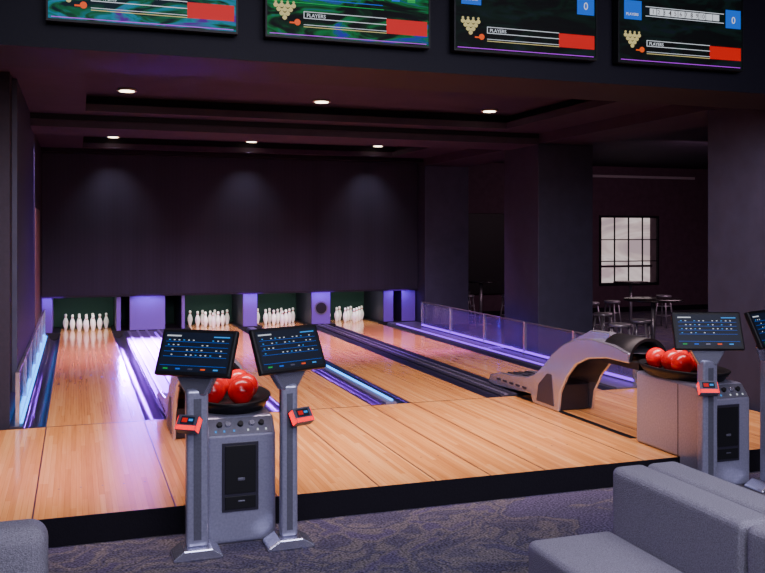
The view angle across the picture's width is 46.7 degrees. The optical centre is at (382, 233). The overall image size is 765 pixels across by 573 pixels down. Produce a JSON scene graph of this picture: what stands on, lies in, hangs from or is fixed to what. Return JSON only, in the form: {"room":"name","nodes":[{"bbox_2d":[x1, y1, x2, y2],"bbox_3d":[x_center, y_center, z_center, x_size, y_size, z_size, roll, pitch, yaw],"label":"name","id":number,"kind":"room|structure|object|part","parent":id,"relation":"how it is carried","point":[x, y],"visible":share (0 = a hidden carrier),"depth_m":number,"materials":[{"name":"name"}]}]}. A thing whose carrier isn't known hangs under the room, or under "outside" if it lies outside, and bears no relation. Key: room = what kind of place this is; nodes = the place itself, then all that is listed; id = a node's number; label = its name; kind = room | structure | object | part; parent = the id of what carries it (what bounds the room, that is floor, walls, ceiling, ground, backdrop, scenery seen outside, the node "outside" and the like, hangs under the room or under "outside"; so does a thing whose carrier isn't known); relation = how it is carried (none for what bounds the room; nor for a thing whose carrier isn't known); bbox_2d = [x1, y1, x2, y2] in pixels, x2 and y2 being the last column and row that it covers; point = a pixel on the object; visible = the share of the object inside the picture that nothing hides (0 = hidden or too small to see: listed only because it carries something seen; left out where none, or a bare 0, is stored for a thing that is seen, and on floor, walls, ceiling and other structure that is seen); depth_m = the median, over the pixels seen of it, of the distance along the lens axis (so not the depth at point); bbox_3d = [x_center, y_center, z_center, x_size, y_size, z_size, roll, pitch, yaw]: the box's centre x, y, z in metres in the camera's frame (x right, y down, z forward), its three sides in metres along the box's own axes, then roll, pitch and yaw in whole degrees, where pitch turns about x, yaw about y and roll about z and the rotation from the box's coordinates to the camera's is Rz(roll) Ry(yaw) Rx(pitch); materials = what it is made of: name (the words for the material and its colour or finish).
{"room":"games hall","nodes":[
{"label":"games hall","id":0,"kind":"room"},
{"bbox_2d":[0,71,41,429],"bbox_3d":[-7.191,0.155,14.153,3.050,4.090,11.550,0,0,-19],"label":"wall","id":1,"kind":"structure","parent":0,"point":[7,397],"depth_m":9.18,"materials":[{"name":"grey paint"}]},
{"bbox_2d":[12,78,34,391],"bbox_3d":[-4.656,0.015,11.563,0.049,3.370,4.300,0,0,-19],"label":"wall","id":2,"kind":"structure","parent":1,"relation":"attached to","point":[23,137],"depth_m":10.52,"materials":[{"name":"paint"}]},
{"bbox_2d":[35,200,39,352],"bbox_3d":[-5.903,0.705,15.153,0.033,2.510,2.100,0,0,-19],"label":"door","id":3,"kind":"structure","parent":1,"relation":"in","point":[37,205],"depth_m":14.97,"materials":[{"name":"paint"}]},
{"bbox_2d":[54,291,364,328],"bbox_3d":[-3.476,1.500,20.218,7.925,1.199,0.050,0,0,-19],"label":"curtain","id":4,"kind":"object","parent":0,"point":[96,305],"depth_m":19.95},
{"bbox_2d":[42,153,417,295],"bbox_3d":[-2.971,-0.210,18.795,7.940,2.920,0.070,0,0,-19],"label":"wall","id":5,"kind":"structure","parent":0,"point":[112,224],"depth_m":18.62,"materials":[{"name":"grey paint"}]},
{"bbox_2d":[42,288,417,298],"bbox_3d":[-2.969,1.248,18.791,7.940,0.045,0.100,0,0,-19],"label":"trim","id":6,"kind":"structure","parent":5,"relation":"attached to","point":[402,289],"depth_m":18.61,"materials":[{"name":"paint"}]},
{"bbox_2d":[41,147,422,162],"bbox_3d":[-2.902,-1.745,18.596,7.940,0.290,0.349,0,0,-19],"label":"trim","id":7,"kind":"structure","parent":5,"relation":"attached to","point":[43,149],"depth_m":18.31,"materials":[{"name":"paint"}]},
{"bbox_2d":[0,67,707,168],"bbox_3d":[4.028,-2.240,10.543,21.900,1.120,25.700,0,0,-19],"label":"ceiling","id":8,"kind":"structure","parent":0,"point":[43,90],"depth_m":12.91,"materials":[{"name":"paint"}]},
{"bbox_2d":[117,88,136,92],"bbox_3d":[-3.356,-1.885,11.642,0.258,0.029,0.258,0,0,-19],"label":"recessed light","id":9,"kind":"object","parent":8,"relation":"in","point":[125,90],"visible":1,"depth_m":11.58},
{"bbox_2d":[46,0,237,35],"bbox_3d":[-1.571,-1.704,5.858,1.217,0.700,0.099,0,0,-19],"label":"tv","id":10,"kind":"object","parent":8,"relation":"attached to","point":[213,17],"visible":1,"depth_m":5.84,"materials":[{"name":"multicoloured glass"}]},
{"bbox_2d":[30,112,538,149],"bbox_3d":[-1.325,-1.589,14.047,7.960,0.179,1.080,0,0,-19],"label":"cross beam","id":11,"kind":"structure","parent":8,"relation":"attached to","point":[40,123],"depth_m":13.62,"materials":[{"name":"paint"}]},
{"bbox_2d":[313,99,330,102],"bbox_3d":[-0.865,-1.885,12.609,0.258,0.029,0.258,0,0,-19],"label":"recessed light","id":12,"kind":"object","parent":8,"relation":"in","point":[315,100],"visible":1,"depth_m":12.53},
{"bbox_2d":[263,0,429,49],"bbox_3d":[-0.242,-1.704,6.317,1.217,0.700,0.099,0,0,-19],"label":"tv","id":13,"kind":"object","parent":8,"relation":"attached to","point":[405,24],"visible":1,"depth_m":6.28,"materials":[{"name":"multicoloured glass"}]},
{"bbox_2d":[0,0,764,109],"bbox_3d":[4.730,-1.920,8.511,21.900,1.440,0.800,0,0,-19],"label":"ceiling bulkhead","id":14,"kind":"object","parent":8,"relation":"attached to","point":[26,39],"depth_m":6.60,"materials":[{"name":"grey paint"}]},
{"bbox_2d":[481,109,497,112],"bbox_3d":[1.635,-1.885,13.579,0.258,0.029,0.258,0,0,-19],"label":"recessed light","id":15,"kind":"object","parent":8,"relation":"in","point":[483,110],"visible":1,"depth_m":13.52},
{"bbox_2d":[450,0,596,61],"bbox_3d":[1.087,-1.704,6.776,1.217,0.700,0.099,0,0,-19],"label":"tv","id":16,"kind":"object","parent":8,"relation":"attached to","point":[543,29],"visible":1,"depth_m":6.73,"materials":[{"name":"black glass"}]},
{"bbox_2d":[418,105,721,166],"bbox_3d":[2.783,-1.706,15.985,1.060,0.369,14.580,0,0,-19],"label":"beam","id":17,"kind":"structure","parent":8,"relation":"attached to","point":[670,118],"depth_m":13.43,"materials":[{"name":"paint"}]},
{"bbox_2d":[613,0,743,72],"bbox_3d":[2.416,-1.704,7.235,1.217,0.700,0.099,0,0,-19],"label":"tv","id":18,"kind":"object","parent":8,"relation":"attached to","point":[707,35],"visible":1,"depth_m":7.19,"materials":[{"name":"black glass"}]},
{"bbox_2d":[48,309,764,572],"bbox_3d":[3.962,2.260,10.732,21.900,0.120,26.100,0,0,-19],"label":"floor","id":19,"kind":"structure","parent":0,"point":[489,536],"depth_m":6.37,"materials":[{"name":"carpet"}]},
{"bbox_2d":[0,519,47,572],"bbox_3d":[-1.975,1.805,3.909,0.920,0.790,0.920,0,0,-19],"label":"armchair","id":20,"kind":"object","parent":19,"relation":"on","point":[23,542],"visible":1,"depth_m":4.23,"materials":[{"name":"grey fabric"}]},
{"bbox_2d":[9,334,47,428],"bbox_3d":[-5.217,2.083,13.317,0.125,0.234,8.919,0,0,-19],"label":"divider","id":21,"kind":"object","parent":19,"relation":"on","point":[26,406],"visible":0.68,"depth_m":10.88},
{"bbox_2d":[15,309,44,424],"bbox_3d":[-5.128,1.710,13.083,0.040,0.540,8.180,0,0,-19],"label":"railing","id":22,"kind":"object","parent":21,"relation":"on","point":[40,327],"depth_m":11.32,"materials":[{"name":"clear glass"}]},
{"bbox_2d":[23,335,59,427],"bbox_3d":[-5.049,2.092,13.374,0.228,0.175,8.920,0,0,-19],"label":"gutter","id":23,"kind":"object","parent":19,"relation":"on","point":[38,410],"visible":0.71,"depth_m":11.85,"materials":[{"name":"plastic"}]},
{"bbox_2d":[47,327,143,426],"bbox_3d":[-4.674,2.099,14.139,0.980,0.201,10.119,0,0,-19],"label":"lane","id":24,"kind":"object","parent":19,"relation":"on","point":[92,385],"visible":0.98,"depth_m":11.87,"materials":[{"name":"brown wood"}]},
{"bbox_2d":[112,333,165,419],"bbox_3d":[-3.906,2.092,13.770,0.228,0.175,8.920,0,0,-19],"label":"gutter","id":25,"kind":"object","parent":19,"relation":"on","point":[147,402],"visible":0.71,"depth_m":12.30,"materials":[{"name":"plastic"}]},
{"bbox_2d":[124,330,170,417],"bbox_3d":[-3.547,2.083,13.894,0.530,0.235,8.919,0,0,-19],"label":"divider","id":26,"kind":"object","parent":19,"relation":"on","point":[145,346],"visible":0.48,"depth_m":14.46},
{"bbox_2d":[154,328,239,563],"bbox_3d":[-1.271,1.430,6.058,0.588,1.540,0.334,0,0,1],"label":"kiosk","id":27,"kind":"object","parent":19,"relation":"on","point":[198,358],"visible":1,"depth_m":6.02,"materials":[{"name":"silver metal"}]},
{"bbox_3d":[-1.271,1.595,6.068,0.150,1.070,0.090,0,0,-19],"label":"post","id":28,"kind":"part","parent":27,"relation":"part of","materials":[{"name":"grey metal"}]},
{"bbox_2d":[154,328,239,378],"bbox_3d":[-1.270,0.816,6.070,0.549,0.312,0.461,0,0,-19],"label":"monitor","id":29,"kind":"object","parent":27,"relation":"on","point":[183,353],"depth_m":6.04,"materials":[{"name":"black plastic"}]},
{"bbox_2d":[151,330,267,410],"bbox_3d":[-3.017,2.083,14.077,0.590,0.235,8.919,0,0,-19],"label":"divider","id":30,"kind":"object","parent":19,"relation":"on","point":[158,334],"visible":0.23,"depth_m":17.48,"materials":[{"name":"plastic"}]},
{"bbox_2d":[45,317,411,340],"bbox_3d":[-3.185,2.084,19.377,7.923,0.232,1.170,0,0,-19],"label":"pinsetter side deck","id":31,"kind":"object","parent":19,"relation":"on","point":[56,332],"visible":0.26,"depth_m":18.86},
{"bbox_2d":[42,298,53,332],"bbox_3d":[-6.884,1.532,18.247,0.195,0.865,1.410,0,0,-19],"label":"pinsetter kickback","id":32,"kind":"object","parent":31,"relation":"on","point":[47,303],"depth_m":17.60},
{"bbox_2d":[113,297,120,330],"bbox_3d":[-5.596,1.532,18.692,0.090,0.865,1.410,0,0,-19],"label":"pinsetter kickback","id":33,"kind":"object","parent":31,"relation":"on","point":[116,300],"depth_m":18.04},
{"bbox_2d":[126,296,164,329],"bbox_3d":[-5.057,1.532,18.879,0.710,0.865,1.410,0,0,-19],"label":"pinsetter kickback","id":34,"kind":"object","parent":31,"relation":"on","point":[142,312],"depth_m":18.23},
{"bbox_2d":[174,295,184,328],"bbox_3d":[-4.377,1.532,19.114,0.070,0.865,1.410,0,0,-19],"label":"pinsetter kickback","id":35,"kind":"object","parent":31,"relation":"on","point":[179,301],"depth_m":18.78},
{"bbox_2d":[232,294,256,325],"bbox_3d":[-3.053,1.532,19.571,0.310,0.865,1.410,0,0,-19],"label":"pinsetter kickback","id":36,"kind":"object","parent":31,"relation":"on","point":[244,306],"depth_m":18.95,"materials":[{"name":"plastic"}]},
{"bbox_2d":[296,292,329,323],"bbox_3d":[-1.576,1.532,20.073,0.430,0.865,1.425,0,0,-19],"label":"pinsetter kickback","id":37,"kind":"object","parent":31,"relation":"on","point":[312,308],"depth_m":19.46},
{"bbox_2d":[364,291,392,321],"bbox_3d":[-0.100,1.532,20.591,0.240,0.865,1.410,0,0,-19],"label":"pinsetter kickback","id":38,"kind":"object","parent":31,"relation":"on","point":[378,305],"depth_m":20.13,"materials":[{"name":"plastic"}]},
{"bbox_2d":[393,290,414,320],"bbox_3d":[0.354,1.532,20.748,0.340,0.865,1.410,0,0,-19],"label":"pinsetter kickback","id":39,"kind":"object","parent":31,"relation":"on","point":[403,301],"depth_m":20.11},
{"bbox_2d":[208,386,274,543],"bbox_3d":[-1.184,1.712,6.841,0.636,0.975,1.154,0,0,-19],"label":"ball return cabinet","id":40,"kind":"object","parent":19,"relation":"on","point":[241,436],"visible":0.64,"depth_m":6.33,"materials":[{"name":"grey metal"}]},
{"bbox_2d":[208,369,257,403],"bbox_3d":[-1.200,1.183,6.894,0.462,0.200,0.676,0,0,-12],"label":"balls","id":41,"kind":"object","parent":40,"relation":"on","point":[242,386],"visible":0.61,"depth_m":6.62},
{"bbox_3d":[-1.019,1.375,6.364,0.450,0.105,0.086,0,0,-19],"label":"control panel","id":42,"kind":"part","parent":40,"relation":"part of","materials":[{"name":"silver metal"}]},
{"bbox_3d":[-1.009,1.725,6.304,0.260,0.490,0.024,0,0,-19],"label":"access door","id":43,"kind":"part","parent":40,"relation":"part of","materials":[{"name":"black metal"}]},
{"bbox_2d":[264,396,278,411],"bbox_3d":[-2.630,2.092,14.210,0.228,0.175,8.920,0,0,-19],"label":"gutter","id":44,"kind":"object","parent":19,"relation":"on","point":[271,405],"visible":0.02,"depth_m":10.67,"materials":[{"name":"plastic"}]},
{"bbox_2d":[186,323,368,408],"bbox_3d":[-2.254,2.099,14.976,0.980,0.201,10.119,0,0,-19],"label":"lane","id":45,"kind":"object","parent":19,"relation":"on","point":[314,391],"visible":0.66,"depth_m":11.63,"materials":[{"name":"brown wood"}]},
{"bbox_2d":[248,324,325,551],"bbox_3d":[-0.659,1.430,6.264,0.587,1.540,0.307,0,0,-30],"label":"kiosk","id":46,"kind":"object","parent":19,"relation":"on","point":[285,354],"visible":1,"depth_m":6.23,"materials":[{"name":"silver metal"}]},
{"bbox_2d":[248,324,325,375],"bbox_3d":[-0.668,0.816,6.278,0.582,0.312,0.369,0,0,-19],"label":"monitor","id":47,"kind":"object","parent":46,"relation":"on","point":[288,350],"depth_m":6.24,"materials":[{"name":"black plastic"}]},
{"bbox_3d":[-0.666,1.595,6.277,0.120,1.070,0.090,0,0,-19],"label":"post","id":48,"kind":"part","parent":46,"relation":"part of","materials":[{"name":"grey metal"}]},
{"bbox_2d":[240,328,383,404],"bbox_3d":[-1.505,2.092,14.599,0.188,0.175,8.920,0,0,-19],"label":"gutter","id":49,"kind":"object","parent":19,"relation":"on","point":[352,390],"visible":0.22,"depth_m":11.80,"materials":[{"name":"plastic"}]},
{"bbox_2d":[247,327,395,403],"bbox_3d":[-1.354,2.083,14.652,0.130,0.234,8.919,0,0,-19],"label":"divider","id":50,"kind":"object","parent":19,"relation":"on","point":[358,385],"visible":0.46,"depth_m":11.59,"materials":[{"name":"plastic"}]},
{"bbox_2d":[261,328,409,403],"bbox_3d":[-1.202,2.092,14.703,0.188,0.175,8.920,0,0,-19],"label":"gutter","id":51,"kind":"object","parent":19,"relation":"on","point":[397,399],"visible":0.12,"depth_m":12.01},
{"bbox_2d":[257,321,485,402],"bbox_3d":[-0.846,2.099,15.462,0.980,0.201,10.119,0,0,-19],"label":"lane","id":52,"kind":"object","parent":19,"relation":"on","point":[407,383],"visible":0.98,"depth_m":12.72,"materials":[{"name":"brown wood"}]},
{"bbox_2d":[0,388,759,547],"bbox_3d":[0.170,2.099,8.770,8.450,0.202,3.192,0,0,-19],"label":"platform","id":53,"kind":"object","parent":19,"relation":"on","point":[113,481],"visible":0.77,"depth_m":7.83,"materials":[{"name":"brown wood"}]},
{"bbox_2d":[157,359,242,439],"bbox_3d":[-1.863,1.514,8.799,0.475,0.967,3.250,0,0,-19],"label":"bowling ball return","id":54,"kind":"object","parent":53,"relation":"on","point":[172,403],"visible":0.32,"depth_m":8.65,"materials":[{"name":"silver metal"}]},
{"bbox_2d":[489,330,665,411],"bbox_3d":[2.135,1.514,10.180,0.475,0.967,3.250,0,0,-19],"label":"bowling ball return","id":55,"kind":"object","parent":53,"relation":"on","point":[570,378],"visible":0.92,"depth_m":9.96,"materials":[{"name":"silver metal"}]},
{"bbox_2d":[316,326,499,397],"bbox_3d":[-0.092,2.092,15.087,0.198,0.175,8.920,0,0,-19],"label":"gutter","id":56,"kind":"object","parent":19,"relation":"on","point":[478,391],"visible":0.18,"depth_m":13.52,"materials":[{"name":"black plastic"}]},
{"bbox_2d":[316,324,519,396],"bbox_3d":[0.125,2.083,15.163,0.260,0.235,8.919,0,0,-19],"label":"divider","id":57,"kind":"object","parent":19,"relation":"on","point":[475,382],"visible":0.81,"depth_m":13.36,"materials":[{"name":"grey plastic"}]},
{"bbox_2d":[335,325,530,394],"bbox_3d":[0.343,2.092,15.237,0.198,0.175,8.920,0,0,-19],"label":"gutter","id":58,"kind":"object","parent":19,"relation":"on","point":[336,326],"visible":0.16,"depth_m":14.21,"materials":[{"name":"black plastic"}]},
{"bbox_2d":[415,166,469,331],"bbox_3d":[1.240,0.340,20.451,1.100,3.720,1.290,0,0,-19],"label":"column","id":59,"kind":"structure","parent":19,"relation":"on","point":[442,190],"depth_m":19.86,"materials":[{"name":"paint"}]},
{"bbox_2d":[330,319,600,393],"bbox_3d":[0.705,2.099,15.998,0.980,0.201,10.119,0,0,-19],"label":"lane","id":60,"kind":"object","parent":19,"relation":"on","point":[482,365],"visible":0.44,"depth_m":15.36,"materials":[{"name":"brown wood"}]},
{"bbox_2d":[468,291,472,320],"bbox_3d":[2.034,1.819,22.286,0.360,0.767,0.360,0,0,37],"label":"bar stool","id":61,"kind":"object","parent":19,"relation":"on","point":[469,292],"visible":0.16,"depth_m":22.30,"materials":[{"name":"metal"}]},
{"bbox_2d":[468,294,476,326],"bbox_3d":[2.000,1.819,21.005,0.360,0.767,0.360,0,0,-31],"label":"bar stool","id":62,"kind":"object","parent":19,"relation":"on","point":[469,295],"visible":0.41,"depth_m":20.95,"materials":[{"name":"metal"}]},
{"bbox_2d":[468,280,497,325],"bbox_3d":[2.390,1.670,21.562,0.820,1.060,0.820,0,0,-19],"label":"bar table","id":63,"kind":"object","parent":19,"relation":"on","point":[480,282],"visible":0.88,"depth_m":21.53,"materials":[{"name":"metal"}]},
{"bbox_2d":[498,294,503,326],"bbox_3d":[2.996,1.819,21.032,0.360,0.767,0.360,0,0,-42],"label":"bar stool","id":64,"kind":"object","parent":19,"relation":"on","point":[502,295],"visible":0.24,"depth_m":21.03,"materials":[{"name":"metal"}]},
{"bbox_2d":[387,321,636,389],"bbox_3d":[1.893,2.083,15.773,0.680,0.234,8.919,0,0,-19],"label":"gutter","id":65,"kind":"object","parent":19,"relation":"on","point":[606,380],"visible":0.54,"depth_m":15.21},
{"bbox_2d":[421,301,637,383],"bbox_3d":[2.094,1.710,15.313,0.040,0.540,7.680,0,0,-19],"label":"railing","id":66,"kind":"object","parent":65,"relation":"on","point":[525,352],"visible":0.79,"depth_m":15.18,"materials":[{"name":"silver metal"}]},
{"bbox_2d":[504,143,592,355],"bbox_3d":[2.905,0.340,15.631,1.100,3.720,1.290,0,0,-19],"label":"column","id":67,"kind":"structure","parent":19,"relation":"on","point":[548,188],"depth_m":15.09,"materials":[{"name":"paint"}]},
{"bbox_2d":[593,302,600,329],"bbox_3d":[4.412,1.819,18.770,0.360,0.767,0.360,0,0,-31],"label":"bar stool","id":68,"kind":"object","parent":19,"relation":"on","point":[594,303],"visible":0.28,"depth_m":18.71,"materials":[{"name":"metal"}]},
{"bbox_2d":[593,312,613,331],"bbox_3d":[4.029,1.819,16.204,0.360,0.767,0.360,0,0,-25],"label":"bar stool","id":69,"kind":"object","parent":19,"relation":"on","point":[602,314],"visible":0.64,"depth_m":16.14,"materials":[{"name":"metal"}]},
{"bbox_2d":[604,300,622,332],"bbox_3d":[4.962,1.819,19.171,0.360,0.767,0.360,0,0,42],"label":"bar stool","id":70,"kind":"object","parent":19,"relation":"on","point":[610,302],"visible":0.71,"depth_m":19.16,"materials":[{"name":"metal"}]},
{"bbox_2d":[609,322,630,372],"bbox_3d":[3.826,1.819,14.282,0.360,0.767,0.360,0,0,-36],"label":"bar stool","id":71,"kind":"object","parent":19,"relation":"on","point":[619,325],"visible":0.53,"depth_m":14.18,"materials":[{"name":"metal"}]},
{"bbox_2d":[613,281,647,326],"bbox_3d":[5.966,1.670,21.317,0.820,1.060,0.820,0,0,-19],"label":"bar table","id":72,"kind":"object","parent":19,"relation":"on","point":[630,283],"visible":0.72,"depth_m":21.29,"materials":[{"name":"metal"}]},
{"bbox_2d":[630,319,651,337],"bbox_3d":[4.359,1.819,14.943,0.360,0.767,0.360,0,0,31],"label":"bar stool","id":73,"kind":"object","parent":19,"relation":"on","point":[646,322],"visible":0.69,"depth_m":14.89,"materials":[{"name":"metal"}]},
{"bbox_2d":[529,461,764,572],"bbox_3d":[2.147,1.800,3.831,1.600,0.800,3.394,0,0,-19],"label":"bench sofa","id":74,"kind":"object","parent":19,"relation":"on","point":[669,517],"visible":1,"depth_m":4.84,"materials":[{"name":"grey fabric"}]},
{"bbox_3d":[1.290,1.950,4.734,0.570,0.340,1.127,0,0,-19],"label":"seat","id":75,"kind":"part","parent":74,"relation":"part of","materials":[{"name":"grey fabric"}]},
{"bbox_2d":[623,297,683,338],"bbox_3d":[4.763,1.670,15.611,1.020,1.060,1.020,0,0,-19],"label":"bar table","id":76,"kind":"object","parent":19,"relation":"on","point":[652,300],"visible":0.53,"depth_m":15.58,"materials":[{"name":"metal"}]},
{"bbox_2d":[655,295,671,327],"bbox_3d":[6.634,1.819,20.913,0.360,0.767,0.360,0,0,-42],"label":"bar stool","id":77,"kind":"object","parent":19,"relation":"on","point":[669,296],"visible":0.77,"depth_m":20.87,"materials":[{"name":"metal"}]},
{"bbox_2d":[637,359,748,484],"bbox_3d":[2.814,1.712,8.223,0.636,0.975,1.154,0,0,-19],"label":"ball return cabinet","id":78,"kind":"object","parent":19,"relation":"on","point":[666,399],"visible":0.71,"depth_m":7.85,"materials":[{"name":"grey metal"}]},
{"bbox_2d":[646,347,696,371],"bbox_3d":[2.798,1.183,8.275,0.462,0.200,0.676,0,0,-12],"label":"balls","id":79,"kind":"object","parent":78,"relation":"on","point":[677,360],"visible":0.56,"depth_m":8.22},
{"bbox_3d":[2.989,1.725,7.686,0.260,0.490,0.024,0,0,-19],"label":"access door","id":80,"kind":"part","parent":78,"relation":"part of","materials":[{"name":"black metal"}]},
{"bbox_3d":[2.979,1.375,7.745,0.450,0.105,0.086,0,0,-19],"label":"control panel","id":81,"kind":"part","parent":78,"relation":"part of","materials":[{"name":"silver metal"}]},
{"bbox_2d":[670,312,744,476],"bbox_3d":[2.729,1.430,7.435,0.587,1.540,0.303,0,0,-8],"label":"kiosk","id":82,"kind":"object","parent":19,"relation":"on","point":[707,335],"visible":0.87,"depth_m":7.42,"materials":[{"name":"silver metal"}]},
{"bbox_3d":[2.727,1.595,7.449,0.150,1.070,0.090,0,0,-19],"label":"post","id":83,"kind":"part","parent":82,"relation":"part of","materials":[{"name":"grey metal"}]},
{"bbox_2d":[670,312,744,350],"bbox_3d":[2.727,0.816,7.451,0.583,0.312,0.361,0,0,-19],"label":"monitor","id":84,"kind":"object","parent":82,"relation":"on","point":[692,331],"depth_m":7.42,"materials":[{"name":"black plastic"}]},
{"bbox_2d":[708,108,764,411],"bbox_3d":[4.688,0.340,10.470,1.100,3.720,1.270,0,0,-19],"label":"column","id":85,"kind":"structure","parent":19,"relation":"on","point":[736,136],"depth_m":10.37,"materials":[{"name":"paint"}]},
{"bbox_2d":[744,310,764,493],"bbox_3d":[3.339,1.430,7.645,0.587,1.540,0.307,0,0,-30],"label":"kiosk","id":86,"kind":"object","parent":19,"relation":"on","point":[755,320],"visible":1,"depth_m":7.62,"materials":[{"name":"silver metal"}]},
{"bbox_2d":[744,310,764,349],"bbox_3d":[3.330,0.816,7.660,0.582,0.312,0.369,0,0,-19],"label":"monitor","id":87,"kind":"object","parent":86,"relation":"on","point":[755,320],"depth_m":7.50,"materials":[{"name":"black plastic"}]},
{"bbox_3d":[3.332,1.595,7.658,0.120,1.070,0.090,0,0,-19],"label":"post","id":88,"kind":"part","parent":86,"relation":"part of","materials":[{"name":"grey metal"}]},
{"bbox_2d":[468,163,707,310],"bbox_3d":[1.240,0.150,23.281,18.850,4.100,0.200,0,0,-19],"label":"wall","id":89,"kind":"structure","parent":0,"point":[681,206],"depth_m":25.49,"materials":[{"name":"paint"}]},
{"bbox_2d":[468,213,503,293],"bbox_3d":[2.871,0.525,23.691,1.700,2.150,0.070,0,0,-19],"label":"wall screen","id":90,"kind":"object","parent":89,"relation":"attached to","point":[485,230],"visible":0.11,"depth_m":23.62,"materials":[{"name":"black laminate"}]},
{"bbox_2d":[469,304,707,316],"bbox_3d":[5.558,2.130,24.641,9.800,0.140,0.030,0,0,-19],"label":"baseboard","id":91,"kind":"structure","parent":89,"relation":"attached to","point":[699,306],"depth_m":25.24,"materials":[{"name":"paint"}]},
{"bbox_2d":[599,215,658,285],"bbox_3d":[6.991,0.465,25.163,1.970,1.970,0.080,0,0,-19],"label":"window","id":92,"kind":"structure","parent":89,"relation":"in","point":[600,216],"depth_m":25.16,"materials":[{"name":"paint"}]},
{"bbox_2d":[593,175,694,179],"bbox_3d":[6.796,-1.615,25.037,4.800,0.070,0.090,0,0,-19],"label":"trim","id":93,"kind":"structure","parent":89,"relation":"attached to","point":[597,176],"depth_m":25.25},
{"label":"outside","id":94,"kind":"structure","parent":0,"visible":0},
{"bbox_2d":[602,218,651,282],"bbox_3d":[7.555,0.450,26.363,6.500,3.700,0.300,0,0,-19],"label":"facade","id":95,"kind":"object","parent":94,"point":[621,224],"visible":0.17,"depth_m":26.29,"materials":[{"name":"white"}]}
]}

